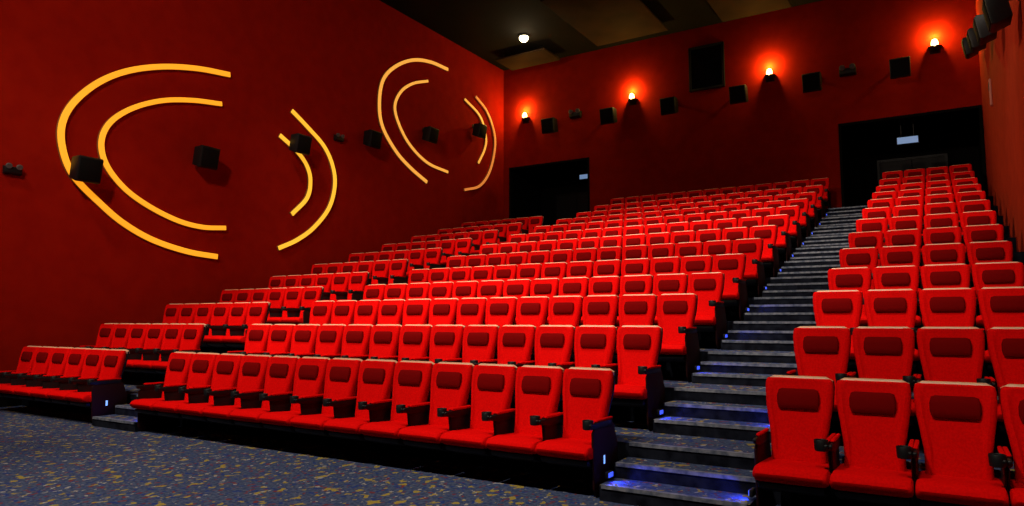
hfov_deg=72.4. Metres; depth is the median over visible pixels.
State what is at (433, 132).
grille
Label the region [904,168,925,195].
seat
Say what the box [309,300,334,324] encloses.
seat
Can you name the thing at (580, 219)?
seat
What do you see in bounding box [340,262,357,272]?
seat
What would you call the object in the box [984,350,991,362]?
seat cushion
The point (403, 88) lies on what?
arc
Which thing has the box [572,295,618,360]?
seat
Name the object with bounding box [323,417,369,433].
seat cushion
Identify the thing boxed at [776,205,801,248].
seat
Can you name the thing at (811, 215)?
seat cushion
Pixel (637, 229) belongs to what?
seat
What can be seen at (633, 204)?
seat
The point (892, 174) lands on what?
seat
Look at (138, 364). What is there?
seat cushion
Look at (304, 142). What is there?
grille
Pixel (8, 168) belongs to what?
emergency light
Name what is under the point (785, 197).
seat
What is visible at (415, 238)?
seat
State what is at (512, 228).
seat
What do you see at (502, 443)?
seat cushion
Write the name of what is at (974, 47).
loudspeaker
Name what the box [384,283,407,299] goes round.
seat
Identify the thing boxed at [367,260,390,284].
seat
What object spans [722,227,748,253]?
seat
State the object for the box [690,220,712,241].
seat
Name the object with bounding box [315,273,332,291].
seat
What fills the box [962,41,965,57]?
grille
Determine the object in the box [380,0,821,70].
ceiling
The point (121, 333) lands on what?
seat
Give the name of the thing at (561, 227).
seat
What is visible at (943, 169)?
seat
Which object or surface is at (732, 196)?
seat
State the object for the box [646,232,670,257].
seat
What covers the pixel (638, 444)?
stair treads
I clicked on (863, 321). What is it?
seat cushion
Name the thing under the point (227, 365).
seat
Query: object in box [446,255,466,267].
seat
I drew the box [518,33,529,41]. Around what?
ceiling light
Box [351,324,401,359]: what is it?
seat
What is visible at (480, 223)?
seat
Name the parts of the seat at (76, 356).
armrest, arm panel, backrest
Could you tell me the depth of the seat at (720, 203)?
20.28 m
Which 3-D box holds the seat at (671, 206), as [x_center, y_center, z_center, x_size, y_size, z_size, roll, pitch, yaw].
[4.609,-0.972,20.992,0.558,1.046,0.819,-3,-6,31]
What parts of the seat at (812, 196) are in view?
backrest, panel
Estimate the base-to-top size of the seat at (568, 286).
1.046 m
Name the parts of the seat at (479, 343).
backrest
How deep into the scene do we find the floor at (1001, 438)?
6.49 m
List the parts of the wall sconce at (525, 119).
lamp shade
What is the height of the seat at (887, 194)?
1.146 m
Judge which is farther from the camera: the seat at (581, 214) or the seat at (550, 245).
the seat at (581, 214)
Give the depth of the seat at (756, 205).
18.48 m
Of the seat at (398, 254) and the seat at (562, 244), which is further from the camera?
the seat at (398, 254)
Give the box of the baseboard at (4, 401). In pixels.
[0,397,21,406]
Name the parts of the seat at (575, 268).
backrest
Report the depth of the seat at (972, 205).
13.54 m
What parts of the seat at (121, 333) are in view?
backrest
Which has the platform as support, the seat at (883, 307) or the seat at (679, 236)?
the seat at (679, 236)
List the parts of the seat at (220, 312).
backrest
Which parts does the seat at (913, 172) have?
backrest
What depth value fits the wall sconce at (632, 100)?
25.80 m
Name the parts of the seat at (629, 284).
backrest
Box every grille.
[78,157,102,181]
[201,147,219,168]
[297,135,311,153]
[371,131,381,147]
[429,127,438,142]
[479,124,486,137]
[541,118,552,132]
[600,108,612,123]
[660,98,674,113]
[729,86,744,102]
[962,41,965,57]
[966,31,971,52]
[973,19,979,43]
[982,0,990,31]
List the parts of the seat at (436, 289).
backrest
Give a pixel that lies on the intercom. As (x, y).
(989, 80)
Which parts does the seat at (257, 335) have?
backrest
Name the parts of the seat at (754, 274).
backrest, panel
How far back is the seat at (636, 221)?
18.72 m
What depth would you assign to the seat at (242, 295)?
16.17 m
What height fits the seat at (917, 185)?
1.046 m
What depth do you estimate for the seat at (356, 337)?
10.44 m
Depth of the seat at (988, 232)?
11.10 m
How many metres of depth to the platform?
8.48 m
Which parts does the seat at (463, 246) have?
backrest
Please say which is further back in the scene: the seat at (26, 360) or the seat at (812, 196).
the seat at (812, 196)
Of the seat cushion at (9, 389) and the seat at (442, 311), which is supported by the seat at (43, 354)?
the seat cushion at (9, 389)
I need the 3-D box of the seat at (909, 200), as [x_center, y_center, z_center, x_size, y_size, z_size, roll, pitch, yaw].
[8.650,-0.753,15.188,0.558,1.046,0.819,-3,-6,31]
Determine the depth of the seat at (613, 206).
23.53 m
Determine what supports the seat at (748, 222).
on the platform
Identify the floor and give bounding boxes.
[0,405,781,505]
[22,282,407,414]
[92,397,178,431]
[771,196,1023,505]
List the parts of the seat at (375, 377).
armrest, arm panel, backrest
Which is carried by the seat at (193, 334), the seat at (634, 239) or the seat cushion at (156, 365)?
the seat cushion at (156, 365)
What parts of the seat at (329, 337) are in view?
armrest, backrest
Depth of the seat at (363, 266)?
18.01 m
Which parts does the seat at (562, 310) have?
backrest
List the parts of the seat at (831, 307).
backrest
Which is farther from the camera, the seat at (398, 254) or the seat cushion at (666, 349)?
the seat at (398, 254)
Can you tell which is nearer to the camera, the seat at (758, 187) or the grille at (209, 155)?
the grille at (209, 155)
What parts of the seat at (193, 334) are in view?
armrest, arm panel, armrest, backrest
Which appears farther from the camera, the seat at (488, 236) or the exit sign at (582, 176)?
the exit sign at (582, 176)
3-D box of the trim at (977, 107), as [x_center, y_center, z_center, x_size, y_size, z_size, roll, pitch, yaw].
[12.004,-2.696,21.123,3.780,2.957,0.300,-3,-6,31]
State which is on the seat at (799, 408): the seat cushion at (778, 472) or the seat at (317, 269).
the seat cushion at (778, 472)
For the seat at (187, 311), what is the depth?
14.95 m
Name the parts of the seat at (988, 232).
backrest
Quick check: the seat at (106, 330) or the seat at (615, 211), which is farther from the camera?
the seat at (615, 211)
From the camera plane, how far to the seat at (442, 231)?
23.79 m
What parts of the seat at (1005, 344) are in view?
backrest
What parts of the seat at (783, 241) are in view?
backrest, panel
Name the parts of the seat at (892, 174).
backrest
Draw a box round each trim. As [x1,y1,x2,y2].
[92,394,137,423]
[509,157,589,218]
[838,105,987,206]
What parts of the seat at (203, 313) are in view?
backrest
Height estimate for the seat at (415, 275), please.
1.146 m
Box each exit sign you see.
[579,167,587,179]
[896,120,918,145]
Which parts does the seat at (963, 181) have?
backrest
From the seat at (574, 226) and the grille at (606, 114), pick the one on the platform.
the seat at (574, 226)
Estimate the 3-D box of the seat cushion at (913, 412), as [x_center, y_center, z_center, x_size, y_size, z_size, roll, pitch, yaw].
[3.494,1.428,6.568,0.544,0.141,0.625,-3,-6,31]
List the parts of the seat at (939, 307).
backrest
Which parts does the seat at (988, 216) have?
backrest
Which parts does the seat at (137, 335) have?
backrest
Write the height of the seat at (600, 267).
1.046 m
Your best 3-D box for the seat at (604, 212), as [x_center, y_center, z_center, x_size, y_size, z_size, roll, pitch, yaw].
[2.702,-0.860,22.162,0.558,1.046,0.819,-3,-6,31]
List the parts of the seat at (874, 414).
armrest, arm panel, backrest, arm panel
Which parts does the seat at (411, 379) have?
armrest, arm panel, backrest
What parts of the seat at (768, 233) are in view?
backrest, panel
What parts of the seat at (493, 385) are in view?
armrest, arm panel, backrest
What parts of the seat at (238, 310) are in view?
armrest, arm panel, backrest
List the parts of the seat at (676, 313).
backrest, armrest, panel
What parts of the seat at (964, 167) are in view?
backrest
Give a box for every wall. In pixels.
[0,0,503,370]
[504,0,982,218]
[514,162,587,225]
[842,111,987,206]
[976,0,1023,251]
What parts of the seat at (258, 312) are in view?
armrest, arm panel, backrest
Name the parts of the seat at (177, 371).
armrest, panel, backrest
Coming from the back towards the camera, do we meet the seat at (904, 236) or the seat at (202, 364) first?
the seat at (904, 236)
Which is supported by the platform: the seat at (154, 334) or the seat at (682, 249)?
the seat at (682, 249)
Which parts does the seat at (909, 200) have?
backrest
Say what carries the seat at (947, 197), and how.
on the floor at (1001, 438)
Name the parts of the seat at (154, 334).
arm panel, backrest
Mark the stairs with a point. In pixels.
(715, 438)
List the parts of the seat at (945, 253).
backrest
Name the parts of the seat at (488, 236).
backrest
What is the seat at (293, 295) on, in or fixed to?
on the floor at (130, 383)
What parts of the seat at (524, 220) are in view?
backrest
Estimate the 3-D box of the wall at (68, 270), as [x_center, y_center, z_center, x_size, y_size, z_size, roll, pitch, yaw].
[-8.215,-2.686,16.023,0.250,12.250,30.110,-3,-6,31]
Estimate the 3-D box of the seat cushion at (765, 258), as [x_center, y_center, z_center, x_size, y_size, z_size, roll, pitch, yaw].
[4.978,0.138,13.979,0.544,0.141,0.625,-3,-6,31]
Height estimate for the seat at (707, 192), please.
1.046 m
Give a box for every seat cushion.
[0,385,25,393]
[14,387,41,395]
[30,388,58,397]
[47,390,76,399]
[65,392,91,402]
[126,360,142,367]
[130,398,164,409]
[133,361,160,368]
[151,362,167,369]
[152,400,188,412]
[177,403,213,415]
[202,405,240,418]
[204,335,224,342]
[222,336,245,342]
[229,408,269,422]
[259,411,300,425]
[266,317,286,323]
[281,317,302,323]
[290,414,333,429]
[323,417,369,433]
[359,421,407,438]
[398,424,448,442]
[440,428,493,448]
[472,250,479,254]
[486,433,542,453]
[535,437,592,460]
[613,384,646,398]
[653,316,657,324]
[660,344,685,354]
[694,316,715,324]
[721,292,738,299]
[743,272,757,279]
[752,457,829,487]
[761,255,772,262]
[776,242,785,248]
[788,230,796,236]
[798,221,806,226]
[807,213,814,217]
[829,463,913,497]
[833,396,837,411]
[849,347,854,359]
[860,315,867,325]
[910,399,915,415]
[913,349,918,360]
[915,315,920,325]
[915,471,1008,505]
[976,315,983,325]
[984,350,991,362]
[997,403,1003,421]
[1010,479,1023,505]
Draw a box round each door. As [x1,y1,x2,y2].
[555,191,587,219]
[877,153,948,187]
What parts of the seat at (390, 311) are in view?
backrest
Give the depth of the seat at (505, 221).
24.12 m
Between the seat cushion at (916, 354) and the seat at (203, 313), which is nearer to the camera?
the seat cushion at (916, 354)
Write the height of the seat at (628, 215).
1.046 m
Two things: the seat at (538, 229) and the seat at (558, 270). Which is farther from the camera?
the seat at (538, 229)
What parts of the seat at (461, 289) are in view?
backrest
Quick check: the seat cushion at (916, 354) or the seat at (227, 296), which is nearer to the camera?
the seat cushion at (916, 354)
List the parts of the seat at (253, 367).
armrest, arm panel, backrest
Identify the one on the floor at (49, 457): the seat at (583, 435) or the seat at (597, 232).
the seat at (583, 435)
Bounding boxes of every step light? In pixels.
[605,470,612,478]
[657,409,662,414]
[748,487,755,497]
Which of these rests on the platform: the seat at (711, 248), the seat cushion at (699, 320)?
the seat at (711, 248)
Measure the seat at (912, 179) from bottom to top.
1.046 m
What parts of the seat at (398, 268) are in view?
armrest, arm panel, backrest, armrest, panel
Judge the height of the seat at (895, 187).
1.146 m
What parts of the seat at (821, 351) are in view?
backrest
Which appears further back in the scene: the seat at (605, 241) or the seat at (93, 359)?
the seat at (605, 241)
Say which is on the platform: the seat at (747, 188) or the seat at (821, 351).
the seat at (747, 188)
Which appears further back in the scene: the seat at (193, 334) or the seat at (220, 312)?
the seat at (220, 312)
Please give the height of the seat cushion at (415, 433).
0.141 m
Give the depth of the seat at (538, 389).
7.13 m
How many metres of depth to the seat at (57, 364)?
12.14 m
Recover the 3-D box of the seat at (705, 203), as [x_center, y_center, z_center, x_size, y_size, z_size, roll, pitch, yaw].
[5.562,-1.028,20.408,0.558,1.046,0.819,-3,-6,31]
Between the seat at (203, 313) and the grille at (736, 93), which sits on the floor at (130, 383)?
the seat at (203, 313)
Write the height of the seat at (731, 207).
1.046 m
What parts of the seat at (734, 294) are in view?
backrest, panel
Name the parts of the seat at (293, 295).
armrest, arm panel, backrest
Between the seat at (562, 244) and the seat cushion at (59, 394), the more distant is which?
the seat at (562, 244)
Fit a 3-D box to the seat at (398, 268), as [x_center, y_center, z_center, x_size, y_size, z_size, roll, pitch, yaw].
[-2.951,0.704,17.303,0.558,1.146,0.818,-3,-6,31]
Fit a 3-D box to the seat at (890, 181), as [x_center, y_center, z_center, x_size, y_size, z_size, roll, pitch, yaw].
[10.362,-1.523,19.127,0.558,1.146,0.819,-3,-6,31]
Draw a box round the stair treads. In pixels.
[601,205,867,505]
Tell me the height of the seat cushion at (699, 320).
0.141 m
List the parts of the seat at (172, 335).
armrest, arm panel, backrest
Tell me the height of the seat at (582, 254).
1.046 m
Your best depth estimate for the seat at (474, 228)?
23.21 m
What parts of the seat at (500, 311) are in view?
backrest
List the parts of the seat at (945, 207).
backrest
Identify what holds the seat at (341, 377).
on the floor at (49, 457)
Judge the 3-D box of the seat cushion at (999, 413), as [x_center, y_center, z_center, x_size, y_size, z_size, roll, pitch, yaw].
[4.447,1.372,5.983,0.544,0.141,0.625,-3,-6,31]
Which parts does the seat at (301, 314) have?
armrest, arm panel, panel, backrest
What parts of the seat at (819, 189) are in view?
backrest, panel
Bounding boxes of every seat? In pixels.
[0,346,41,402]
[0,346,57,404]
[14,347,73,406]
[30,348,90,408]
[47,348,108,405]
[65,349,129,420]
[73,323,118,347]
[91,323,133,375]
[105,323,149,376]
[124,323,166,378]
[130,351,196,431]
[133,323,185,373]
[151,323,206,374]
[152,352,219,423]
[162,304,181,323]
[177,353,244,426]
[178,303,198,323]
[194,303,215,352]
[201,303,231,350]
[202,354,271,430]
[204,302,249,349]
[219,289,237,302]
[221,324,271,353]
[222,302,270,347]
[229,355,299,433]
[235,289,252,302]
[244,324,294,355]
[250,288,269,302]
[259,356,329,437]
[266,287,285,323]
[266,287,304,324]
[268,276,284,288]
[271,324,319,356]
[281,286,323,324]
[283,275,300,287]
[290,358,362,441]
[296,324,345,357]
[299,274,316,286]
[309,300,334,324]
[311,264,326,274]
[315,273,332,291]
[322,272,349,300]
[323,324,372,358]
[323,359,396,445]
[325,263,341,273]
[331,300,356,324]
[333,272,369,300]
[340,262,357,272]
[348,253,363,261]
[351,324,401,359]
[353,300,380,324]
[356,261,373,277]
[359,360,434,449]
[362,252,378,260]
[363,284,385,299]
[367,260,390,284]
[373,299,404,355]
[376,259,408,284]
[377,251,393,259]
[381,244,395,251]
[381,324,431,361]
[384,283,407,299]
[388,250,408,276]
[395,242,409,250]
[398,362,474,454]
[402,299,430,325]
[405,249,424,281]
[406,282,429,299]
[408,269,429,283]
[409,241,424,249]
[409,325,464,362]
[411,235,424,242]
[412,248,442,268]
[423,240,439,264]
[424,234,438,241]
[428,268,449,282]
[428,282,453,323]
[429,298,457,325]
[437,228,450,234]
[438,233,452,240]
[439,239,455,267]
[440,363,517,459]
[441,325,498,364]
[443,238,472,266]
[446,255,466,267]
[449,267,471,281]
[451,227,463,233]
[452,281,477,324]
[453,232,467,253]
[456,297,486,354]
[461,222,474,227]
[464,226,477,231]
[465,254,485,266]
[467,231,482,254]
[470,265,493,281]
[472,230,498,254]
[474,221,487,226]
[476,325,535,398]
[477,280,503,324]
[478,225,492,244]
[479,244,497,254]
[485,253,506,265]
[485,297,517,355]
[486,365,564,465]
[487,220,500,224]
[492,224,506,242]
[493,264,516,280]
[497,222,522,244]
[498,242,517,253]
[501,218,514,235]
[503,279,530,324]
[506,217,528,236]
[506,252,527,265]
[508,234,525,242]
[514,278,559,324]
[515,325,575,407]
[516,263,541,279]
[516,296,549,359]
[517,241,536,252]
[522,216,543,234]
[526,232,544,241]
[527,250,549,263]
[533,295,582,361]
[534,225,550,232]
[535,367,617,497]
[536,240,556,251]
[541,262,566,278]
[544,231,562,240]
[546,277,588,324]
[550,224,567,231]
[550,249,573,262]
[556,218,572,224]
[557,238,578,249]
[558,261,593,295]
[560,325,617,400]
[563,230,582,238]
[566,248,596,276]
[568,222,585,230]
[572,217,588,222]
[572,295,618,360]
[576,212,591,217]
[578,237,599,248]
[579,276,619,325]
[582,228,602,237]
[586,221,604,228]
[588,259,620,294]
[589,215,606,221]
[592,210,607,215]
[592,246,621,276]
[594,205,608,210]
[600,235,622,246]
[601,325,664,430]
[602,227,622,236]
[604,219,623,227]
[606,214,623,220]
[608,209,624,214]
[609,203,624,209]
[610,198,624,204]
[613,294,657,360]
[615,275,653,326]
[618,258,649,296]
[620,245,647,277]
[621,234,645,260]
[622,225,644,246]
[624,207,640,213]
[624,212,641,219]
[624,218,642,226]
[625,196,639,202]
[625,202,640,208]
[640,195,654,202]
[640,200,656,207]
[641,206,658,212]
[642,211,660,218]
[643,216,663,233]
[644,223,666,234]
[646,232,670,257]
[648,243,674,274]
[650,256,680,293]
[653,273,687,325]
[655,193,670,200]
[657,199,672,205]
[657,293,699,381]
[659,204,676,210]
[661,209,679,216]
[664,215,684,223]
[667,222,689,232]
[670,230,695,256]
[671,192,686,199]
[673,197,690,204]
[675,241,702,272]
[677,202,694,209]
[680,207,699,221]
[681,255,712,292]
[685,213,705,230]
[687,190,702,202]
[688,272,726,348]
[690,196,707,202]
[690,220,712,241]
[695,201,713,207]
[696,229,721,254]
[700,206,720,213]
[703,188,719,195]
[703,240,732,271]
[706,211,728,228]
[708,194,725,200]
[713,218,737,229]
[713,253,747,320]
[714,199,732,206]
[720,187,736,193]
[721,204,741,218]
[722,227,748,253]
[726,192,744,199]
[729,209,751,218]
[733,197,752,204]
[733,238,764,296]
[737,185,754,197]
[738,216,763,237]
[742,202,763,216]
[745,190,763,202]
[749,225,779,276]
[752,207,775,225]
[752,375,835,505]
[753,195,773,207]
[755,183,772,195]
[764,189,782,195]
[764,200,785,214]
[764,214,791,261]
[773,181,790,188]
[774,194,794,200]
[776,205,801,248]
[783,187,802,194]
[786,198,810,237]
[786,326,851,427]
[791,180,809,192]
[795,192,817,226]
[803,185,824,217]
[810,178,830,207]
[813,290,862,372]
[828,267,871,325]
[828,377,916,505]
[839,247,877,289]
[848,231,883,266]
[848,326,918,425]
[856,217,887,246]
[862,207,891,229]
[864,289,921,370]
[867,198,894,216]
[872,191,896,205]
[873,265,921,327]
[876,184,899,197]
[879,178,901,189]
[879,245,922,304]
[882,171,902,183]
[885,229,922,281]
[889,215,923,262]
[892,204,923,247]
[896,196,924,233]
[898,188,924,221]
[900,182,924,211]
[902,175,925,202]
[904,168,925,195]
[913,381,1008,505]
[916,327,991,385]
[919,288,980,370]
[920,263,974,326]
[922,243,964,285]
[923,213,958,228]
[923,226,961,265]
[924,202,955,228]
[925,186,951,194]
[925,193,953,203]
[926,166,947,174]
[926,173,949,181]
[926,180,950,187]
[949,164,971,193]
[950,171,974,201]
[952,177,977,210]
[953,184,981,219]
[955,191,985,230]
[957,199,990,244]
[960,210,996,261]
[963,224,1003,280]
[966,240,1012,303]
[971,261,1023,333]
[977,286,1023,372]
[986,327,1023,431]
[999,384,1023,505]
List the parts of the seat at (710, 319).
backrest, armrest, panel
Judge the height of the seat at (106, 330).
1.046 m
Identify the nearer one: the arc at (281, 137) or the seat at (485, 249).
the seat at (485, 249)
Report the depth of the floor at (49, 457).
7.43 m
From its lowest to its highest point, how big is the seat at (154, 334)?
1.046 m
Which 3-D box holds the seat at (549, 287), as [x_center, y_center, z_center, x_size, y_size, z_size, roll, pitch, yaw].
[0.457,0.938,11.890,0.558,1.046,0.818,-3,-6,31]
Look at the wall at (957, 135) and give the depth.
22.99 m
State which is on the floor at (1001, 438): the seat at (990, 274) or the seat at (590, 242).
the seat at (990, 274)
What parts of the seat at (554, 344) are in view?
armrest, backrest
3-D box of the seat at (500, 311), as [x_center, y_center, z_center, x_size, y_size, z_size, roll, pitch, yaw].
[-0.273,1.188,10.677,0.558,1.046,0.818,-3,-6,31]
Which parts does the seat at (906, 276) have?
backrest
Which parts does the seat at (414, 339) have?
backrest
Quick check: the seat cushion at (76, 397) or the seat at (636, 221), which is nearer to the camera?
the seat cushion at (76, 397)
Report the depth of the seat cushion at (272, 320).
14.80 m
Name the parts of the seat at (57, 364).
armrest, arm panel, backrest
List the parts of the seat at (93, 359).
armrest, arm panel, backrest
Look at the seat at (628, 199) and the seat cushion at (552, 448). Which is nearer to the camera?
the seat cushion at (552, 448)
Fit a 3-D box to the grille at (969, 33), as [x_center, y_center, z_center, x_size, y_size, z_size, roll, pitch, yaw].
[10.456,-4.825,15.985,0.016,0.400,0.392,-15,-12,30]
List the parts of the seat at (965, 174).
backrest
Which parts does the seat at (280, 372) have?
armrest, arm panel, backrest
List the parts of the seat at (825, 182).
backrest, panel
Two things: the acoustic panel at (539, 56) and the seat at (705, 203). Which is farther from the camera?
the acoustic panel at (539, 56)
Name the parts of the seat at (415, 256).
backrest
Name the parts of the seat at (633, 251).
backrest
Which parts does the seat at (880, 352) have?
backrest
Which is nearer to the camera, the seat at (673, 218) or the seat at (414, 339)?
the seat at (414, 339)
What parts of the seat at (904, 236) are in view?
backrest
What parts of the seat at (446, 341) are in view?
armrest, backrest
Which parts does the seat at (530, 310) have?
backrest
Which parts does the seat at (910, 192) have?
backrest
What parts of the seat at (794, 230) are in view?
backrest, panel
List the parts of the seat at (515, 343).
armrest, backrest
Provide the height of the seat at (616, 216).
1.046 m
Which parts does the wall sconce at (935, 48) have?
bulb, lamp shade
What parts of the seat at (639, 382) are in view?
armrest, backrest, armrest, panel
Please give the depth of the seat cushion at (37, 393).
11.47 m
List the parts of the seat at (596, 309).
backrest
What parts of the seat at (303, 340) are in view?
backrest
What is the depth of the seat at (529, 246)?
17.14 m
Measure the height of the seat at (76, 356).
1.046 m
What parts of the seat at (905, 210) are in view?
backrest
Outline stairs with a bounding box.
[599,207,867,505]
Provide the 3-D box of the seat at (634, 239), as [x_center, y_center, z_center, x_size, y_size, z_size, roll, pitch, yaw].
[2.645,0.078,15.542,0.558,1.046,0.818,-3,-6,31]
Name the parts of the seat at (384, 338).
armrest, backrest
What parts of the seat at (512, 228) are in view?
backrest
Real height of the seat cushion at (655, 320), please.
0.141 m
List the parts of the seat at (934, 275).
backrest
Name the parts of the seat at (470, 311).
backrest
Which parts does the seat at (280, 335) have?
backrest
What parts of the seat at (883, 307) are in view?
backrest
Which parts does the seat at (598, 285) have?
backrest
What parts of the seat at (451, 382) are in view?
armrest, arm panel, backrest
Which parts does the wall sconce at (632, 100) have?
lamp shade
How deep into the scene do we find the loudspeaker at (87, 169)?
14.14 m
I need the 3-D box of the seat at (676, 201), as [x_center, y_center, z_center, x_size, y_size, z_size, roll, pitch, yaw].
[5.338,-1.278,22.211,0.558,1.046,0.819,-3,-6,31]
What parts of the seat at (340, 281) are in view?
arm panel, backrest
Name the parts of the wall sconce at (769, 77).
bulb, lamp shade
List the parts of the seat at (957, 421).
armrest, arm panel, backrest, arm panel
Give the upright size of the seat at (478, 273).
1.046 m
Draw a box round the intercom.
[988,79,992,106]
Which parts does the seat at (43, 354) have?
armrest, arm panel, backrest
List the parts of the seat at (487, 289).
backrest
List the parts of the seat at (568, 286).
backrest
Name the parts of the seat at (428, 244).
backrest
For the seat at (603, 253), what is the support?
on the platform
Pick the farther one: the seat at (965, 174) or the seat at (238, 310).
the seat at (965, 174)
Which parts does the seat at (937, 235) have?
backrest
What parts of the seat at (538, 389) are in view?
armrest, arm panel, backrest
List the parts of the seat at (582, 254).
backrest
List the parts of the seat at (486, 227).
backrest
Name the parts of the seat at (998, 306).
backrest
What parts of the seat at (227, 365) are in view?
armrest, arm panel, backrest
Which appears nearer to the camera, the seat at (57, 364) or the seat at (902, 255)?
the seat at (902, 255)
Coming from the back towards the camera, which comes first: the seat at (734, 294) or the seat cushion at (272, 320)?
the seat cushion at (272, 320)
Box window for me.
[688,41,724,92]
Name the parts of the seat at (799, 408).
armrest, panel, backrest, arm panel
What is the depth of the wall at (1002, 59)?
13.91 m
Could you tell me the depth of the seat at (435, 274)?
14.99 m
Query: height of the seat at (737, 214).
1.046 m
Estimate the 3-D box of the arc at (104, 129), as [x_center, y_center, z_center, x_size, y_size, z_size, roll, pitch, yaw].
[-7.930,-2.254,16.126,0.085,3.249,3.156,-3,-6,31]
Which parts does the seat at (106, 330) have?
backrest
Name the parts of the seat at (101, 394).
armrest, arm panel, armrest, panel, backrest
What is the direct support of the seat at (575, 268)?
on the platform
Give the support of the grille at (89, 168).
attached to the loudspeaker at (87, 169)
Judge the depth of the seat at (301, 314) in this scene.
14.93 m
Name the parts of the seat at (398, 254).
backrest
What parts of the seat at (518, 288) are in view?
backrest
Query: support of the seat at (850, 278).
on the floor at (1001, 438)
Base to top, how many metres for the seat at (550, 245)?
1.046 m
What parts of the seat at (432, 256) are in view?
armrest, backrest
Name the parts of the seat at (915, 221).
backrest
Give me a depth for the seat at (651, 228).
16.91 m
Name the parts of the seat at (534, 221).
backrest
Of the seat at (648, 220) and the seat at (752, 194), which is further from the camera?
the seat at (752, 194)
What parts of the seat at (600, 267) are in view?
backrest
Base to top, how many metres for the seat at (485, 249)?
1.146 m
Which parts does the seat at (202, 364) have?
armrest, arm panel, backrest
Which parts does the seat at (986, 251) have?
backrest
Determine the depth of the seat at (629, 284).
11.15 m
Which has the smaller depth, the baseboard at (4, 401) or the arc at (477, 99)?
the baseboard at (4, 401)
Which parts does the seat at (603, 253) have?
backrest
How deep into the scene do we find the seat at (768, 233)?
14.11 m
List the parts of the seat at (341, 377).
armrest, arm panel, backrest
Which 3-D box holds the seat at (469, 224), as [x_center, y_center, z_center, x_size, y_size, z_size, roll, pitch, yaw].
[-1.688,-0.603,24.852,0.558,1.046,0.819,-3,-6,31]
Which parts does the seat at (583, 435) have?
armrest, arm panel, backrest, armrest, panel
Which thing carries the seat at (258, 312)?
on the floor at (130, 383)
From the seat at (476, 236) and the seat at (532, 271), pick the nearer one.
the seat at (532, 271)
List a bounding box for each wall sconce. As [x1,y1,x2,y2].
[521,113,529,123]
[628,93,637,105]
[764,69,775,81]
[928,39,941,54]
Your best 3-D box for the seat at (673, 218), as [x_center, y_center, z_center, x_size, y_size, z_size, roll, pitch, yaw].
[4.104,-0.486,17.976,0.558,1.046,0.819,-3,-6,31]
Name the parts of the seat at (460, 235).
backrest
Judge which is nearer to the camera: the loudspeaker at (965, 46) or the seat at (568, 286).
the seat at (568, 286)
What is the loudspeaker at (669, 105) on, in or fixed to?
attached to the wall at (783, 133)
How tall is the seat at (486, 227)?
1.046 m
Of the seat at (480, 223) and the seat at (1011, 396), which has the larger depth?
the seat at (480, 223)
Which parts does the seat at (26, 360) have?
arm panel, backrest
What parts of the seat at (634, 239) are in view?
backrest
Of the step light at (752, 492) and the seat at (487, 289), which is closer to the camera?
the step light at (752, 492)
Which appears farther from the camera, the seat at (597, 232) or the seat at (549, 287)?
the seat at (597, 232)
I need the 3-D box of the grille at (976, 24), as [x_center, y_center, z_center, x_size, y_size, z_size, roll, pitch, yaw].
[8.957,-4.271,13.485,0.016,0.400,0.392,-15,-12,30]
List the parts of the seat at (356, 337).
armrest, backrest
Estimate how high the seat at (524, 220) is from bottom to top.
1.046 m
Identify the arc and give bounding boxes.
[56,64,230,259]
[97,97,225,230]
[276,109,336,249]
[278,134,311,215]
[377,58,447,183]
[392,80,447,173]
[463,96,495,190]
[463,98,486,163]
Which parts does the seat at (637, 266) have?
backrest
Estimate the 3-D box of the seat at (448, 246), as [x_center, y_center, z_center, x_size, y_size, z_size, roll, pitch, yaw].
[-1.969,0.106,20.035,0.558,1.046,0.818,-3,-6,31]
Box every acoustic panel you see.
[495,45,559,70]
[540,0,667,45]
[707,0,790,21]
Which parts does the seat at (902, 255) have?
backrest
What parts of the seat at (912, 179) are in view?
backrest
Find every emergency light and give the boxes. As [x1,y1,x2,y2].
[2,163,22,175]
[334,133,344,141]
[569,108,581,118]
[839,63,855,76]
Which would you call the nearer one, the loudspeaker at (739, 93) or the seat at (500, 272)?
the seat at (500, 272)
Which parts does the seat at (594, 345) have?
armrest, backrest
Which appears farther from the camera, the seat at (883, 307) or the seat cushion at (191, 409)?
the seat cushion at (191, 409)
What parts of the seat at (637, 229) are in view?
backrest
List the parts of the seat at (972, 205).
backrest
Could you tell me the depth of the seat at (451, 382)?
7.71 m
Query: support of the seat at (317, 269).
on the floor at (130, 383)
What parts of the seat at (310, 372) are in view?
armrest, arm panel, backrest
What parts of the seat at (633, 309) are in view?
backrest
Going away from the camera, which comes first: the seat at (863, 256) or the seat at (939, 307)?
the seat at (939, 307)
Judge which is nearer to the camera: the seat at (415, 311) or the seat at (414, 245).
the seat at (415, 311)
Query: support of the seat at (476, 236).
on the floor at (130, 383)
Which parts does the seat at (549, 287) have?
backrest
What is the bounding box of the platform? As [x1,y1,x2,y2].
[178,209,827,480]
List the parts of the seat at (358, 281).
armrest, arm panel, armrest, panel, backrest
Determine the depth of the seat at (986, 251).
9.88 m
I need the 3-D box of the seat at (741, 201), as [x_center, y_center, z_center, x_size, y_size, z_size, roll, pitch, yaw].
[6.516,-1.084,19.823,0.558,1.046,0.819,-3,-6,31]
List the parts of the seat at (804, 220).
backrest, panel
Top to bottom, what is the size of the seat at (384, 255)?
1.046 m
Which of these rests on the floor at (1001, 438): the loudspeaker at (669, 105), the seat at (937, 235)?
the seat at (937, 235)
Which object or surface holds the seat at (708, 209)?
on the platform
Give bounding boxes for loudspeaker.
[69,155,103,183]
[192,145,219,169]
[289,133,311,154]
[363,129,382,148]
[422,126,438,143]
[472,123,486,138]
[541,117,557,133]
[599,107,616,124]
[660,96,678,115]
[729,84,747,104]
[802,71,821,92]
[889,56,910,78]
[962,37,978,58]
[966,28,986,53]
[973,14,996,44]
[982,0,1019,32]
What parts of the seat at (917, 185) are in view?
backrest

